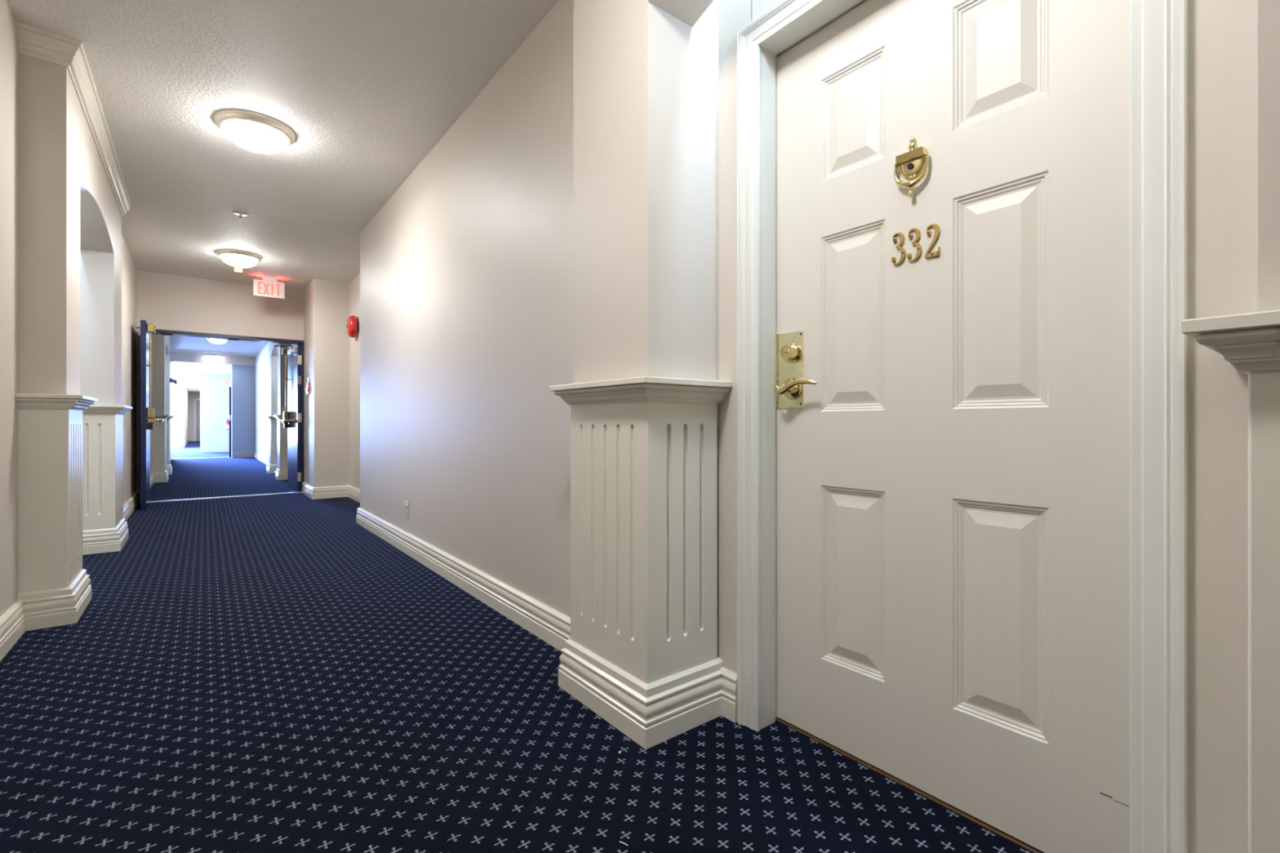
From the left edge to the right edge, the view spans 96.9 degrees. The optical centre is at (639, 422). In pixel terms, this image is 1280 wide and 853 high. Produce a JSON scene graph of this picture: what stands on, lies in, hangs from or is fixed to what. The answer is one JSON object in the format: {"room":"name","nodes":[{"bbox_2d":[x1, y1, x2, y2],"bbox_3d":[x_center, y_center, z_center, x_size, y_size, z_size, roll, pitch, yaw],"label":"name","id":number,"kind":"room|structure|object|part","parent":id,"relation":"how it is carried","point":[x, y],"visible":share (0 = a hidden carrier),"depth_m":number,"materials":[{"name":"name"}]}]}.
{"room":"apartment building hallway","nodes":[
{"label":"apartment building hallway","id":0,"kind":"room"},
{"bbox_2d":[0,0,18,617],"bbox_3d":[-0.743,-0.412,-0.325,0.328,2.645,7.000,0,0,-38],"label":"wall","id":1,"kind":"structure","parent":0,"point":[9,51],"depth_m":2.35,"materials":[{"name":"beige paint"}]},
{"bbox_2d":[0,600,25,661],"bbox_3d":[-0.613,0.841,-0.204,0.026,0.138,6.830,0,0,-38],"label":"baseboard","id":2,"kind":"structure","parent":1,"relation":"attached to","point":[12,622],"depth_m":2.31,"materials":[{"name":"beige paint"}]},
{"bbox_2d":[18,53,121,424],"bbox_3d":[-3.470,-0.863,3.410,0.339,1.745,2.358,0,0,-38],"label":"wall","id":3,"kind":"structure","parent":0,"point":[70,216],"depth_m":2.58,"materials":[{"name":"beige paint"}]},
{"bbox_2d":[15,21,132,216],"bbox_3d":[-3.373,-1.679,3.486,0.204,0.112,2.470,0,0,-38],"label":"crown molding","id":4,"kind":"structure","parent":3,"relation":"attached to","point":[33,42],"depth_m":2.76,"materials":[{"name":"beige paint"}]},
{"bbox_2d":[121,234,170,505],"bbox_3d":[-8.118,-0.412,9.205,0.397,2.645,12.700,0,0,-38],"label":"wall","id":5,"kind":"structure","parent":0,"point":[128,268],"depth_m":5.77,"materials":[{"name":"beige paint"}]},
{"bbox_2d":[123,491,139,521],"bbox_3d":[-4.903,0.841,5.419,0.026,0.138,2.545,0,0,-38],"label":"baseboard","id":6,"kind":"structure","parent":5,"relation":"attached to","point":[132,503],"depth_m":5.69,"materials":[{"name":"beige paint"}]},
{"bbox_2d":[150,473,154,488],"bbox_3d":[-6.606,0.841,7.606,0.026,0.138,2.620,0,0,-38],"label":"baseboard","id":7,"kind":"structure","parent":5,"relation":"attached to","point":[152,477],"depth_m":8.27,"materials":[{"name":"beige paint"}]},
{"bbox_2d":[169,377,177,384],"bbox_3d":[-11.191,-0.997,13.593,0.148,0.147,0.290,0,0,-38],"label":"emergency light","id":8,"kind":"object","parent":5,"relation":"attached to","point":[171,380],"visible":0.86,"depth_m":13.51,"materials":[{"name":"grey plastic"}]},
{"bbox_2d":[152,333,169,414],"bbox_3d":[-8.086,-0.863,9.439,0.339,1.745,2.054,0,0,-38],"label":"wall","id":9,"kind":"structure","parent":0,"point":[161,343],"depth_m":8.71,"materials":[{"name":"beige paint"}]},
{"bbox_2d":[170,382,199,448],"bbox_3d":[-17.614,-0.310,20.631,5.950,2.440,0.200,0,0,-38],"label":"wall","id":10,"kind":"structure","parent":0,"point":[176,390],"depth_m":20.94,"materials":[{"name":"beige paint"}]},
{"bbox_2d":[182,387,199,447],"bbox_3d":[-19.105,-0.310,25.395,2.450,2.440,9.250,0,0,-38],"label":"wall","id":11,"kind":"structure","parent":0,"point":[188,397],"depth_m":28.28,"materials":[{"name":"beige paint"}]},
{"bbox_2d":[194,398,199,440],"bbox_3d":[-21.953,-0.160,28.752,1.020,2.140,0.046,0,0,-38],"label":"door","id":12,"kind":"structure","parent":11,"relation":"in","point":[197,401],"depth_m":28.50,"materials":[{"name":"grey wood"}]},
{"bbox_2d":[169,352,255,392],"bbox_3d":[-17.638,-1.688,20.866,6.200,0.335,18.400,0,0,-38],"label":"ceiling","id":13,"kind":"structure","parent":0,"point":[184,367],"depth_m":14.97,"materials":[{"name":"white paint"}]},
{"bbox_2d":[200,373,231,453],"bbox_3d":[-12.868,-0.310,17.990,1.705,2.440,0.200,0,0,-38],"label":"wall","id":14,"kind":"structure","parent":0,"point":[214,397],"depth_m":17.60,"materials":[{"name":"beige paint"}]},
{"bbox_2d":[221,378,231,385],"bbox_3d":[-12.915,-1.280,17.762,0.320,0.200,0.047,0,0,-38],"label":"exit sign","id":15,"kind":"object","parent":14,"relation":"attached to","point":[224,381],"visible":0.79,"depth_m":17.73,"materials":[{"name":"white plastic"}]},
{"bbox_2d":[226,417,229,429],"bbox_3d":[-12.859,0.017,17.731,0.135,0.386,0.221,0,0,-38],"label":"fire extinguisher","id":16,"kind":"object","parent":14,"relation":"attached to","point":[228,420],"visible":0.56,"depth_m":17.66,"materials":[{"name":"red"}]},
{"bbox_2d":[136,270,303,502],"bbox_3d":[-5.113,-0.412,7.007,1.660,2.645,0.140,0,0,-38],"label":"wall header","id":17,"kind":"structure","parent":0,"point":[171,302],"depth_m":6.84,"materials":[{"name":"beige paint"}]},
{"bbox_2d":[137,320,164,509],"bbox_3d":[-5.382,-0.086,6.244,0.210,1.977,0.735,0,0,-39],"label":"door","id":18,"kind":"structure","parent":17,"relation":"in","point":[147,412],"depth_m":5.94,"materials":[{"name":"blue wood"}]},
{"bbox_3d":[-5.192,-0.550,6.002,0.045,0.820,0.020,0,0,-38],"label":"vertical rod","id":19,"kind":"part","parent":18,"relation":"part of","materials":[{"name":"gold metal"}]},
{"bbox_2d":[151,328,303,491],"bbox_3d":[-5.088,-0.086,7.020,1.599,1.992,0.160,0,0,-38],"label":"door frame","id":20,"kind":"structure","parent":17,"relation":"attached to","point":[165,332],"depth_m":7.19,"materials":[{"name":"blue"}]},
{"bbox_2d":[231,364,254,452],"bbox_3d":[-10.285,-0.310,15.197,1.060,2.440,0.180,0,0,-38],"label":"wall","id":21,"kind":"structure","parent":0,"point":[242,376],"depth_m":14.94,"materials":[{"name":"blue paint"}]},
{"bbox_2d":[228,386,231,457],"bbox_3d":[-11.037,-0.025,15.290,0.060,1.850,0.830,0,0,-35],"label":"door","id":22,"kind":"structure","parent":21,"relation":"attached to","point":[230,388],"depth_m":14.98,"materials":[{"name":"blue"}]},
{"bbox_2d":[231,452,253,457],"bbox_3d":[-10.455,0.841,14.935,0.470,0.138,0.026,0,0,-38],"label":"baseboard","id":23,"kind":"structure","parent":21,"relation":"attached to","point":[234,455],"depth_m":14.92,"materials":[{"name":"beige paint"}]},
{"bbox_2d":[254,342,268,458],"bbox_3d":[-7.145,-0.412,11.571,0.560,2.645,9.560,0,0,-38],"label":"wall","id":24,"kind":"structure","parent":0,"point":[261,367],"depth_m":13.52,"materials":[{"name":"beige paint"}]},
{"bbox_2d":[253,452,268,465],"bbox_3d":[-8.519,0.841,12.859,0.026,0.138,5.640,0,0,-38],"label":"baseboard","id":25,"kind":"structure","parent":24,"relation":"attached to","point":[264,460],"depth_m":13.28,"materials":[{"name":"beige paint"}]},
{"bbox_2d":[268,342,291,415],"bbox_3d":[-6.186,-0.863,9.904,0.339,1.745,1.854,0,0,-38],"label":"wall","id":26,"kind":"structure","parent":0,"point":[276,359],"depth_m":10.16,"materials":[{"name":"beige paint"}]},
{"bbox_2d":[6,0,558,357],"bbox_3d":[-4.199,-1.795,6.045,3.200,0.120,21.500,0,0,-38],"label":"ceiling","id":27,"kind":"structure","parent":0,"point":[366,90],"depth_m":3.08,"materials":[{"name":"white paint"}]},
{"bbox_2d":[204,353,223,359],"bbox_3d":[-10.813,-1.667,14.394,0.396,0.135,0.396,0,0,-38],"label":"ceiling light","id":28,"kind":"object","parent":27,"relation":"attached to","point":[211,356],"visible":1,"depth_m":14.28,"materials":[{"name":"beige glass"}]},
{"bbox_2d":[206,337,227,344],"bbox_3d":[-8.601,-1.667,11.553,0.396,0.135,0.396,0,0,-38],"label":"ceiling light","id":29,"kind":"object","parent":27,"relation":"attached to","point":[217,341],"visible":0.77,"depth_m":11.46,"materials":[{"name":"beige glass"}]},
{"bbox_2d":[231,266,244,274],"bbox_3d":[-4.466,-1.701,6.307,0.120,0.068,0.120,0,0,-38],"label":"smoke detector","id":30,"kind":"object","parent":27,"relation":"attached to","point":[236,269],"visible":0.79,"depth_m":6.28,"materials":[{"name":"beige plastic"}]},
{"bbox_2d":[215,248,262,267],"bbox_3d":[-4.128,-1.667,5.848,0.396,0.135,0.396,0,0,-38],"label":"ceiling light","id":31,"kind":"object","parent":27,"relation":"attached to","point":[237,258],"visible":1,"depth_m":5.75,"materials":[{"name":"beige glass"}]},
{"bbox_2d":[232,210,248,217],"bbox_3d":[-3.302,-1.716,4.691,0.108,0.038,0.108,0,0,-38],"label":"sprinkler head","id":32,"kind":"object","parent":27,"relation":"attached to","point":[236,212],"visible":1,"depth_m":4.68},
{"bbox_2d":[213,109,295,153],"bbox_3d":[-2.258,-1.667,3.337,0.396,0.135,0.396,0,0,-38],"label":"ceiling light","id":33,"kind":"object","parent":27,"relation":"attached to","point":[252,131],"visible":1,"depth_m":3.24,"materials":[{"name":"beige glass"}]},
{"bbox_2d":[253,275,284,299],"bbox_3d":[-4.404,-1.613,6.736,0.312,0.243,0.060,0,0,-38],"label":"exit sign","id":34,"kind":"object","parent":27,"relation":"hanging from","point":[268,287],"visible":1,"depth_m":6.72,"materials":[{"name":"white plastic"}]},
{"bbox_2d":[303,274,359,489],"bbox_3d":[-3.328,-0.412,6.591,0.655,2.645,3.190,0,0,-38],"label":"wall","id":35,"kind":"structure","parent":0,"point":[331,357],"depth_m":6.92,"materials":[{"name":"beige paint"}]},
{"bbox_2d":[273,342,301,491],"bbox_3d":[-4.795,-0.086,7.669,0.276,1.977,0.746,0,0,-40],"label":"door","id":36,"kind":"structure","parent":35,"relation":"in","point":[291,420],"depth_m":7.62,"materials":[{"name":"blue wood"}]},
{"bbox_3d":[-4.705,-1.016,7.510,0.310,0.053,0.170,0,0,43],"label":"closer arm","id":37,"kind":"part","parent":36,"relation":"part of","materials":[{"name":"grey metal"}]},
{"bbox_3d":[-4.951,-0.550,7.947,0.045,0.820,0.020,0,0,-40],"label":"vertical rod","id":38,"kind":"part","parent":36,"relation":"part of","materials":[{"name":"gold metal"}]},
{"bbox_2d":[305,377,309,394],"bbox_3d":[-4.174,-0.467,7.117,0.035,0.207,0.120,0,0,-38],"label":"alarm pull station","id":39,"kind":"object","parent":35,"relation":"attached to","point":[307,389],"visible":1,"depth_m":7.10,"materials":[{"name":"red"}]},
{"bbox_2d":[346,315,357,337],"bbox_3d":[-3.386,-1.134,6.666,0.110,0.260,0.260,0,0,-38],"label":"bell","id":40,"kind":"object","parent":35,"relation":"attached to","point":[352,323],"visible":1,"depth_m":6.59,"materials":[{"name":"red metal"}]},
{"bbox_2d":[360,0,573,617],"bbox_3d":[-1.079,-0.412,3.759,0.585,2.645,4.059,0,0,-38],"label":"wall","id":41,"kind":"structure","parent":0,"point":[466,269],"depth_m":2.94,"materials":[{"name":"beige paint"}]},
{"bbox_2d":[404,501,408,518],"bbox_3d":[-1.647,0.612,4.005,0.009,0.116,0.072,0,0,-38],"label":"power outlet","id":42,"kind":"object","parent":41,"relation":"attached to","point":[406,504],"visible":1,"depth_m":4.00,"materials":[{"name":"beige plastic"}]},
{"bbox_2d":[302,481,570,652],"bbox_3d":[-2.150,0.841,4.837,0.411,0.138,6.875,0,0,-38],"label":"baseboard","id":43,"kind":"structure","parent":41,"relation":"attached to","point":[552,626],"depth_m":3.01,"materials":[{"name":"beige paint"}]},
{"bbox_2d":[0,440,1031,852],"bbox_3d":[-11.035,0.970,12.383,6.200,0.120,39.900,0,0,-38],"label":"floor","id":44,"kind":"structure","parent":0,"point":[268,673],"depth_m":1.65,"materials":[{"name":"blue carpet"}]},
{"bbox_2d":[15,393,97,631],"bbox_3d":[-2.821,0.391,2.665,0.348,1.038,0.502,0,0,-38],"label":"pilaster","id":45,"kind":"object","parent":44,"relation":"on","point":[55,589],"visible":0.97,"depth_m":2.55,"materials":[{"name":"beige paint"}]},
{"bbox_3d":[-2.829,0.829,2.658,0.327,0.163,0.459,0,0,-38],"label":"moulding","id":46,"kind":"part","parent":45,"relation":"part of","materials":[{"name":"beige paint"}]},
{"bbox_2d":[82,404,132,555],"bbox_3d":[-3.994,0.391,4.172,0.348,1.038,0.633,0,0,-38],"label":"pilaster","id":47,"kind":"object","parent":44,"relation":"on","point":[104,527],"visible":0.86,"depth_m":4.00,"materials":[{"name":"beige paint"}]},
{"bbox_3d":[-4.002,0.829,4.165,0.327,0.163,0.590,0,0,-38],"label":"moulding","id":48,"kind":"part","parent":47,"relation":"part of","materials":[{"name":"beige paint"}]},
{"bbox_2d":[152,414,170,482],"bbox_3d":[-7.521,0.391,8.802,0.348,1.038,0.473,0,0,-38],"label":"pilaster","id":49,"kind":"object","parent":44,"relation":"on","point":[161,474],"visible":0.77,"depth_m":8.69,"materials":[{"name":"beige paint"}]},
{"bbox_3d":[-7.529,0.829,8.795,0.327,0.163,0.430,0,0,-38],"label":"moulding","id":50,"kind":"part","parent":49,"relation":"part of","materials":[{"name":"beige paint"}]},
{"bbox_2d":[165,415,173,474],"bbox_3d":[-8.559,0.391,10.135,0.348,1.038,0.493,0,0,-38],"label":"pilaster","id":51,"kind":"object","parent":44,"relation":"on","point":[168,466],"visible":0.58,"depth_m":10.04,"materials":[{"name":"beige paint"}]},
{"bbox_3d":[-8.567,0.829,10.128,0.327,0.163,0.450,0,0,-38],"label":"moulding","id":52,"kind":"part","parent":51,"relation":"part of","materials":[{"name":"beige paint"}]},
{"bbox_2d":[173,456,229,458],"bbox_3d":[-11.433,0.907,14.798,1.243,0.006,0.200,0,0,-38],"label":"threshold","id":53,"kind":"object","parent":44,"relation":"on","point":[228,456],"visible":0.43,"depth_m":14.86,"materials":[{"name":"silver metal"}]},
{"bbox_2d":[149,491,302,502],"bbox_3d":[-5.040,0.906,6.976,1.527,0.007,0.100,0,0,-38],"label":"threshold","id":54,"kind":"object","parent":44,"relation":"on","point":[297,491],"visible":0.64,"depth_m":6.92,"materials":[{"name":"silver metal"}]},
{"bbox_2d":[264,415,277,473],"bbox_3d":[-6.681,0.391,10.450,0.348,1.038,0.503,0,0,-38],"label":"pilaster","id":55,"kind":"object","parent":44,"relation":"on","point":[272,465],"visible":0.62,"depth_m":10.25,"materials":[{"name":"beige paint"}]},
{"bbox_3d":[-6.672,0.829,10.457,0.327,0.163,0.460,0,0,-38],"label":"moulding","id":56,"kind":"part","parent":55,"relation":"part of","materials":[{"name":"beige paint"}]},
{"bbox_2d":[273,414,287,479],"bbox_3d":[-5.763,0.391,9.271,0.348,1.038,0.453,0,0,-38],"label":"pilaster","id":57,"kind":"object","parent":44,"relation":"on","point":[281,473],"visible":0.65,"depth_m":9.09,"materials":[{"name":"beige paint"}]},
{"bbox_3d":[-5.754,0.829,9.277,0.327,0.163,0.410,0,0,-38],"label":"moulding","id":58,"kind":"part","parent":57,"relation":"part of","materials":[{"name":"beige paint"}]},
{"bbox_2d":[549,376,732,749],"bbox_3d":[-0.013,0.391,1.866,0.348,1.038,0.530,0,0,-38],"label":"pilaster","id":59,"kind":"object","parent":44,"relation":"on","point":[641,652],"visible":0.98,"depth_m":1.72,"materials":[{"name":"beige paint"}]},
{"bbox_3d":[-0.005,0.829,1.873,0.327,0.163,0.487,0,0,-38],"label":"moulding","id":60,"kind":"part","parent":59,"relation":"part of","materials":[{"name":"beige paint"}]},
{"bbox_2d":[1181,309,1279,852],"bbox_3d":[0.973,0.391,0.599,0.348,1.038,0.534,0,0,-38],"label":"pilaster","id":61,"kind":"object","parent":44,"relation":"on","point":[1250,342],"visible":1,"depth_m":0.68,"materials":[{"name":"beige paint"}]},
{"bbox_2d":[573,0,1279,426],"bbox_3d":[0.523,-0.863,1.266,0.339,1.745,2.018,0,0,-38],"label":"wall","id":62,"kind":"structure","parent":0,"point":[646,72],"depth_m":1.73,"materials":[{"name":"beige paint"}]},
{"bbox_2d":[717,0,1257,852],"bbox_3d":[0.814,-0.412,1.445,0.440,2.645,1.960,0,0,-38],"label":"wall","id":63,"kind":"structure","parent":0,"point":[1223,34],"depth_m":0.93,"materials":[{"name":"beige paint"}]},
{"bbox_2d":[720,666,737,722],"bbox_3d":[0.273,0.841,1.761,0.026,0.138,0.080,0,0,-38],"label":"baseboard","id":64,"kind":"structure","parent":63,"relation":"attached to","point":[728,677],"depth_m":1.74,"materials":[{"name":"beige paint"}]},
{"bbox_2d":[773,0,1129,852],"bbox_3d":[0.675,-0.110,1.392,0.106,2.018,0.866,0,0,-38],"label":"door","id":65,"kind":"structure","parent":63,"relation":"in","point":[952,386],"depth_m":1.32,"materials":[{"name":"paint"}]},
{"bbox_3d":[0.454,-0.102,1.638,0.059,0.066,0.144,0,0,-38],"label":"lever","id":66,"kind":"part","parent":65,"relation":"part of","materials":[{"name":"gold metal"}]},
{"bbox_2d":[737,0,1188,852],"bbox_3d":[0.669,-0.140,1.386,0.181,2.100,0.994,0,0,-38],"label":"door frame","id":67,"kind":"structure","parent":63,"relation":"attached to","point":[1159,28],"depth_m":0.98,"materials":[{"name":"white paint"}]}
]}

